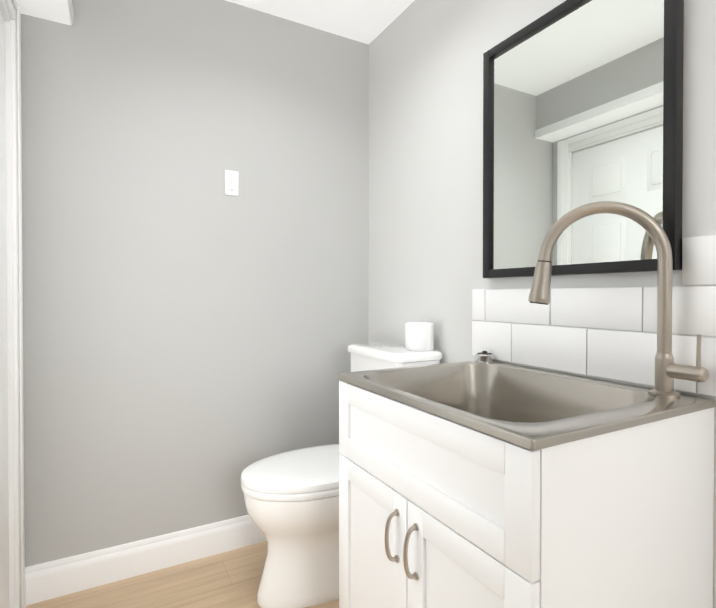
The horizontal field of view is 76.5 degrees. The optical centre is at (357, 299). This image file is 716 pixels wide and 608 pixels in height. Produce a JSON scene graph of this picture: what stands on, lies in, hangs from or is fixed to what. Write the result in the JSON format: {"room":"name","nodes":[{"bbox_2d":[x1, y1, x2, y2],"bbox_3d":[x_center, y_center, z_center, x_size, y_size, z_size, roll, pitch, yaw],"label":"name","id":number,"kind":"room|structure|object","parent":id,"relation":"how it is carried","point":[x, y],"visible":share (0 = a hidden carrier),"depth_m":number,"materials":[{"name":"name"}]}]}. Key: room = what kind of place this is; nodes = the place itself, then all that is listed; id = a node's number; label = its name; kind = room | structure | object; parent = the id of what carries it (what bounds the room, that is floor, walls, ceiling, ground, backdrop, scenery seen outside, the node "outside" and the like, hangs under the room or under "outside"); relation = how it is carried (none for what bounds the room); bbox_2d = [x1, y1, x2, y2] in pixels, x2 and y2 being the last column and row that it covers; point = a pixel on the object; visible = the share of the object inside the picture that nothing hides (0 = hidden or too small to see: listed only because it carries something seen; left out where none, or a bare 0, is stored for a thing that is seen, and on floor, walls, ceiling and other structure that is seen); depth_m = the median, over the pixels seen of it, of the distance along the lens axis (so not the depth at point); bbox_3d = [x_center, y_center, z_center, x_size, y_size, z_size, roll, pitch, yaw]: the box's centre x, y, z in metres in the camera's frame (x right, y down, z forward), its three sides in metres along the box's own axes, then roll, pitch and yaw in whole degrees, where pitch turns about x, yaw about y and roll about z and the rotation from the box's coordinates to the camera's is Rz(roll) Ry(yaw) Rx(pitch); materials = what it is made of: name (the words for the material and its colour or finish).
{"room":"bathroom","nodes":[
{"label":"bathroom","id":0,"kind":"room"},
{"bbox_2d":[25,541,338,607],"bbox_3d":[0.304,1.110,-0.580,2.534,0.060,5.435,0,1,-29],"label":"floor","id":1,"kind":"structure","parent":0,"point":[230,579],"depth_m":1.66,"materials":[{"name":"brown wood"}]},
{"bbox_2d":[240,342,441,607],"bbox_3d":[-0.080,0.623,1.714,0.721,0.869,0.406,0,1,-29],"label":"toilet","id":2,"kind":"object","parent":1,"relation":"on","point":[291,499],"visible":0.54,"depth_m":1.56,"materials":[{"name":"white ceramic"}]},
{"bbox_2d":[405,322,433,350],"bbox_3d":[0.236,0.142,1.740,0.108,0.102,0.108,0,1,-29],"label":"toilet paper roll","id":3,"kind":"object","parent":2,"relation":"on","point":[419,336],"visible":1,"depth_m":1.69,"materials":[{"name":"white paper"}]},
{"bbox_2d":[337,201,715,607],"bbox_3d":[0.337,0.420,1.109,0.592,1.286,0.676,0,1,-29],"label":"sink cabinet","id":4,"kind":"object","parent":1,"relation":"on","point":[484,479],"visible":1,"depth_m":0.90,"materials":[{"name":"white wood"}]},
{"bbox_2d":[21,0,368,566],"bbox_3d":[-0.640,-0.095,1.923,1.514,2.300,0.120,0,1,-29],"label":"wall","id":5,"kind":"structure","parent":0,"point":[192,331],"depth_m":1.81,"materials":[{"name":"paint"}]},
{"bbox_2d":[25,515,266,605],"bbox_3d":[-0.554,0.992,1.903,1.394,0.126,0.016,0,1,-29],"label":"baseboard","id":6,"kind":"structure","parent":5,"relation":"attached to","point":[63,576],"depth_m":1.73,"materials":[{"name":"white wood"}]},
{"bbox_2d":[225,170,238,195],"bbox_3d":[-0.528,-0.488,1.903,0.058,0.104,0.016,0,1,-29],"label":"switch plate","id":7,"kind":"object","parent":5,"relation":"attached to","point":[232,183],"visible":1,"depth_m":1.90,"materials":[{"name":"white plastic"}]},
{"bbox_2d":[226,0,414,44],"bbox_3d":[0.698,-1.252,-0.386,1.634,0.060,5.435,0,1,-29],"label":"ceiling","id":8,"kind":"structure","parent":0,"point":[368,22],"depth_m":1.98,"materials":[{"name":"paint"}]},
{"bbox_2d":[17,0,72,25],"bbox_3d":[0.160,-1.089,-0.682,0.165,0.260,5.195,0,1,-29],"label":"beam","id":9,"kind":"structure","parent":8,"relation":"attached to","point":[59,11],"depth_m":1.54,"materials":[{"name":"paint"}]},
{"bbox_2d":[368,0,715,607],"bbox_3d":[1.360,-0.076,-0.008,0.120,2.300,5.435,0,1,-29],"label":"wall","id":10,"kind":"structure","parent":0,"point":[425,160],"depth_m":1.72,"materials":[{"name":"paint"}]},
{"bbox_2d":[483,0,683,277],"bbox_3d":[0.570,-0.440,1.260,0.030,0.745,0.586,0,1,-29],"label":"framed mirror","id":11,"kind":"object","parent":10,"relation":"attached to","point":[582,102],"visible":0.81,"depth_m":1.20,"materials":[{"name":"black mirror"}]},
{"bbox_2d":[472,234,715,396],"bbox_3d":[0.678,0.034,1.093,0.010,0.344,1.140,0,1,-29],"label":"tile backsplash","id":12,"kind":"structure","parent":10,"relation":"attached to","point":[606,332],"depth_m":1.16,"materials":[{"name":"tile"}]},
{"bbox_3d":[0.035,-0.068,-0.740,0.120,2.300,5.195,0,1,-29],"label":"wall","id":13,"kind":"structure","parent":0,"visible":0},
{"bbox_2d":[0,9,8,607],"bbox_3d":[-0.919,0.089,1.113,0.096,1.933,0.768,0,1,-29],"label":"door","id":14,"kind":"structure","parent":13,"relation":"in","point":[4,555],"depth_m":1.39,"materials":[{"name":"white wood"}]},
{"bbox_2d":[0,0,24,607],"bbox_3d":[-0.964,0.050,1.088,0.138,2.026,0.938,0,1,-29],"label":"door frame","id":15,"kind":"structure","parent":13,"relation":"attached to","point":[13,8],"depth_m":1.46,"materials":[{"name":"white wood"}]}
]}

